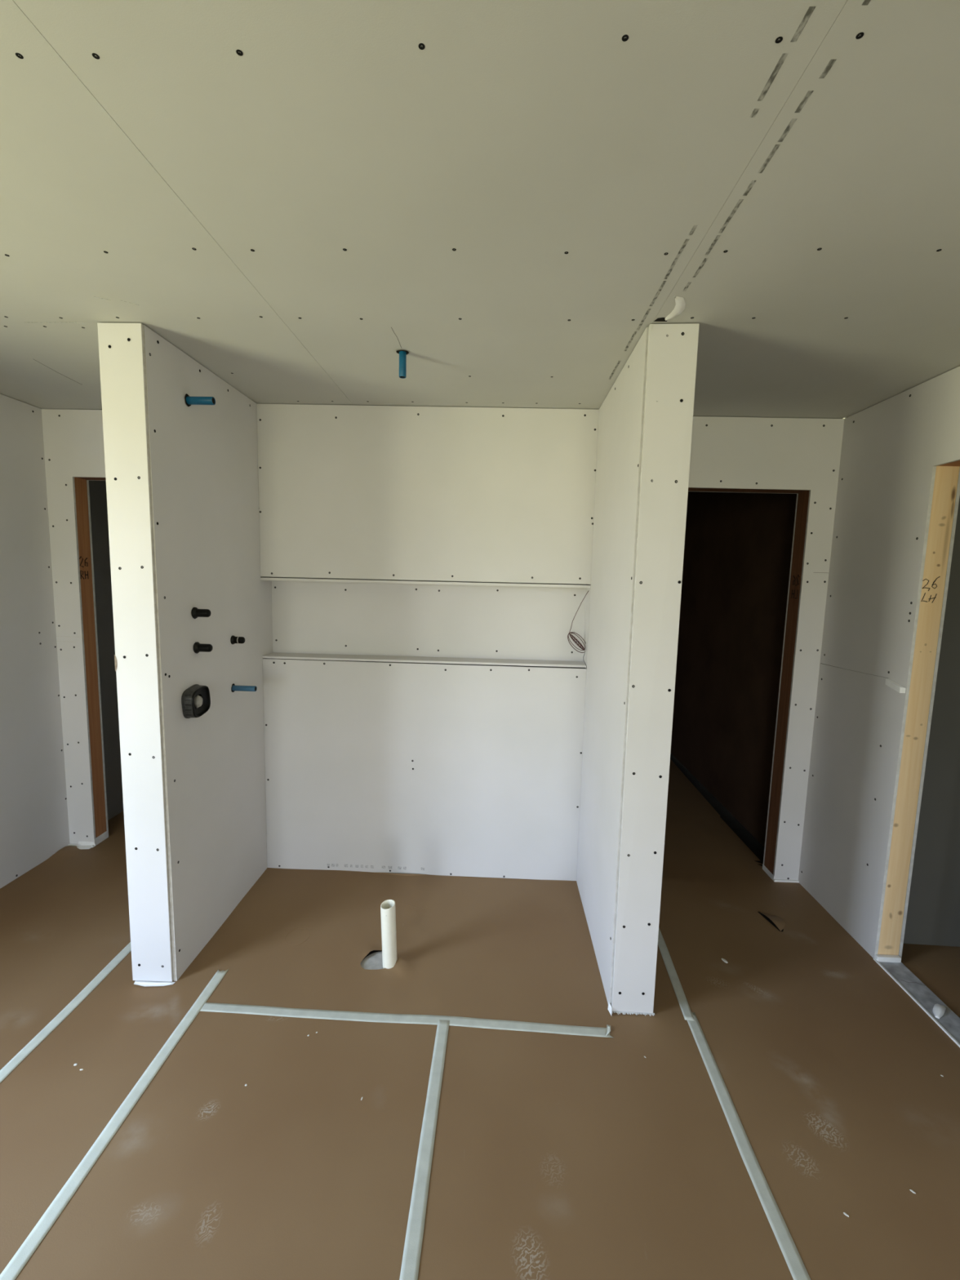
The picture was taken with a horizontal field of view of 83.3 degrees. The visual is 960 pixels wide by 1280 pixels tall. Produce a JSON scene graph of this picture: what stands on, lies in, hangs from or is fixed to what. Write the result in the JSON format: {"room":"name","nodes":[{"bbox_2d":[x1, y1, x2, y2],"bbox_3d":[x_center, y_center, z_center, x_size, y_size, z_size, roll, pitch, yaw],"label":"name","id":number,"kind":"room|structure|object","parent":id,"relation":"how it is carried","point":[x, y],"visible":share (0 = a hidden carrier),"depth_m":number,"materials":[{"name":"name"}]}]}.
{"room":"building under construction","nodes":[
{"label":"building under construction","id":0,"kind":"room"},
{"bbox_2d":[0,393,70,888],"bbox_3d":[-2.486,0.198,1.143,0.137,2.440,3.750,2,7,2],"label":"wall","id":1,"kind":"structure","parent":0,"point":[34,819],"depth_m":2.81,"materials":[{"name":"paint"}]},
{"bbox_2d":[41,408,108,848],"bbox_3d":[-1.818,-0.003,3.019,1.075,2.440,0.164,2,7,2],"label":"wall","id":2,"kind":"structure","parent":0,"point":[73,439],"depth_m":3.00,"materials":[{"name":"paint"}]},
{"bbox_2d":[88,480,123,820],"bbox_3d":[-1.248,-0.218,4.981,2.370,2.440,4.050,2,7,2],"label":"wall","id":3,"kind":"structure","parent":0,"point":[97,489],"depth_m":3.41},
{"bbox_2d":[97,322,272,986],"bbox_3d":[-1.230,0.078,2.458,0.171,2.441,1.025,2,7,2],"label":"wall","id":4,"kind":"structure","parent":0,"point":[182,485],"depth_m":2.11,"materials":[{"name":"paint"}]},
{"bbox_2d":[181,684,210,718],"bbox_3d":[-1.141,0.247,2.177,0.044,0.126,0.140,2,7,2],"label":"box","id":5,"kind":"object","parent":4,"relation":"attached to","point":[196,699],"visible":1,"depth_m":2.16,"materials":[{"name":"plastic"}]},
{"bbox_2d":[185,393,215,406],"bbox_3d":[-1.087,-0.929,2.098,0.107,0.046,0.045,2,7,2],"label":"pipe stub","id":6,"kind":"object","parent":4,"relation":"attached to","point":[189,401],"visible":1,"depth_m":2.08,"materials":[{"name":"blue plastic"}]},
{"bbox_2d":[191,607,211,618],"bbox_3d":[-1.124,-0.108,2.181,0.068,0.048,0.049,2,7,2],"label":"pipe stub","id":7,"kind":"object","parent":4,"relation":"attached to","point":[195,612],"visible":1,"depth_m":2.17,"materials":[{"name":"black plastic"}]},
{"bbox_2d":[193,641,213,653],"bbox_3d":[-1.126,0.033,2.200,0.068,0.048,0.048,2,7,2],"label":"pipe stub","id":8,"kind":"object","parent":4,"relation":"attached to","point":[197,647],"visible":1,"depth_m":2.19,"materials":[{"name":"black plastic"}]},
{"bbox_2d":[230,635,244,644],"bbox_3d":[-1.119,0.001,2.496,0.062,0.044,0.044,2,7,2],"label":"pipe stub","id":9,"kind":"object","parent":4,"relation":"attached to","point":[233,639],"visible":1,"depth_m":2.48,"materials":[{"name":"black plastic"}]},
{"bbox_2d":[231,683,257,692],"bbox_3d":[-1.099,0.225,2.514,0.112,0.041,0.041,2,7,2],"label":"pipe stub","id":10,"kind":"object","parent":4,"relation":"attached to","point":[240,688],"visible":1,"depth_m":2.50,"materials":[{"name":"blue plastic"}]},
{"bbox_2d":[256,404,599,880],"bbox_3d":[-0.291,0.052,2.888,1.712,2.440,0.203,2,7,2],"label":"wall","id":11,"kind":"structure","parent":0,"point":[428,568],"depth_m":2.83,"materials":[{"name":"paint"}]},
{"bbox_2d":[262,652,586,667],"bbox_3d":[-0.294,0.104,2.861,1.685,0.016,0.138,2,7,2],"label":"niche shelf","id":12,"kind":"object","parent":11,"relation":"attached to","point":[386,659],"depth_m":2.82,"materials":[{"name":"paint"}]},
{"bbox_2d":[567,591,588,668],"bbox_3d":[0.507,-0.059,2.779,0.108,0.407,0.068,2,7,2],"label":"coil","id":13,"kind":"object","parent":11,"relation":"hanging from","point":[571,633],"visible":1,"depth_m":2.80,"materials":[{"name":"black"}]},
{"bbox_2d":[0,0,959,418],"bbox_3d":[0.711,-0.892,0.177,6.800,0.125,13.500,2,7,2],"label":"ceiling","id":14,"kind":"structure","parent":0,"point":[295,197],"depth_m":1.17,"materials":[{"name":"paint"}]},
{"bbox_2d":[395,350,408,378],"bbox_3d":[-0.289,-1.032,2.019,0.047,0.094,0.047,2,7,2],"label":"pipe stub","id":15,"kind":"object","parent":14,"relation":"attached to","point":[402,353],"visible":1,"depth_m":2.01,"materials":[{"name":"blue plastic"}]},
{"bbox_2d":[0,752,959,1279],"bbox_3d":[0.645,1.632,0.472,6.800,0.152,13.500,2,7,2],"label":"floor","id":16,"kind":"structure","parent":0,"point":[556,1156],"depth_m":1.72,"materials":[{"name":"cardboard"}]},
{"bbox_2d":[0,942,131,1083],"bbox_3d":[-1.517,1.381,1.725,0.043,0.005,1.900,2,7,2],"label":"tape","id":17,"kind":"object","parent":16,"relation":"on","point":[49,1028],"visible":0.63,"depth_m":1.95,"materials":[{"name":"white plastic"}]},
{"bbox_2d":[0,968,228,1279],"bbox_3d":[-1.066,1.420,1.483,0.043,0.007,1.440,2,7,2],"label":"tape","id":18,"kind":"object","parent":16,"relation":"on","point":[34,1238],"visible":1,"depth_m":1.51,"materials":[{"name":"white plastic"}]},
{"bbox_2d":[380,899,396,968],"bbox_3d":[-0.377,1.220,2.237,0.071,0.276,0.061,2,7,2],"label":"drain pipe","id":19,"kind":"object","parent":16,"relation":"on","point":[388,911],"visible":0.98,"depth_m":2.21,"materials":[{"name":"white plastic"}]},
{"bbox_2d":[195,1002,613,1037],"bbox_3d":[-0.282,1.380,1.974,1.520,0.011,0.053,2,7,3],"label":"tape","id":20,"kind":"object","parent":16,"relation":"on","point":[208,1006],"visible":1,"depth_m":1.97,"materials":[{"name":"white plastic"}]},
{"bbox_2d":[399,1019,449,1279],"bbox_3d":[-0.157,1.459,1.355,0.050,0.005,1.238,2,7,2],"label":"tape","id":21,"kind":"object","parent":16,"relation":"on","point":[416,1218],"visible":1,"depth_m":1.49,"materials":[{"name":"white plastic"}]},
{"bbox_2d":[657,928,694,1020],"bbox_3d":[0.806,1.369,2.347,0.038,0.005,0.706,2,7,5],"label":"tape","id":22,"kind":"object","parent":16,"relation":"on","point":[675,981],"visible":0.66,"depth_m":2.20,"materials":[{"name":"white plastic"}]},
{"bbox_2d":[686,1012,810,1279],"bbox_3d":[0.761,1.481,1.375,0.050,0.006,1.335,2,7,2],"label":"tape","id":23,"kind":"object","parent":16,"relation":"on","point":[794,1262],"visible":1,"depth_m":1.51,"materials":[{"name":"white plastic"}]},
{"bbox_2d":[873,957,959,1047],"bbox_3d":[1.756,1.432,1.949,0.110,0.034,0.814,2,7,2],"label":"threshold","id":24,"kind":"object","parent":16,"relation":"on","point":[941,1014],"visible":1,"depth_m":2.13,"materials":[{"name":"grey"}]},
{"bbox_2d":[576,323,699,1016],"bbox_3d":[0.616,0.135,2.380,0.175,2.440,1.042,2,7,2],"label":"wall","id":25,"kind":"structure","parent":0,"point":[633,599],"depth_m":1.95,"materials":[{"name":"paint"}]},
{"bbox_2d":[671,491,796,847],"bbox_3d":[0.935,-0.156,4.939,2.000,2.440,4.000,2,7,2],"label":"wall","id":26,"kind":"structure","parent":0,"point":[738,546],"depth_m":3.84,"materials":[{"name":"black"}]},
{"bbox_2d":[688,416,844,882],"bbox_3d":[1.220,0.091,2.889,1.110,2.440,0.137,2,7,2],"label":"wall","id":27,"kind":"structure","parent":0,"point":[800,456],"depth_m":2.76,"materials":[{"name":"paint"}]},
{"bbox_2d":[798,366,959,962],"bbox_3d":[1.759,0.328,0.981,0.130,2.440,3.687,2,7,2],"label":"wall","id":28,"kind":"structure","parent":0,"point":[898,492],"depth_m":2.36,"materials":[{"name":"paint"}]},
{"bbox_2d":[903,496,959,946],"bbox_3d":[2.858,0.366,0.904,2.080,2.440,3.000,2,7,2],"label":"wall","id":29,"kind":"structure","parent":0,"point":[933,913],"depth_m":2.39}
]}

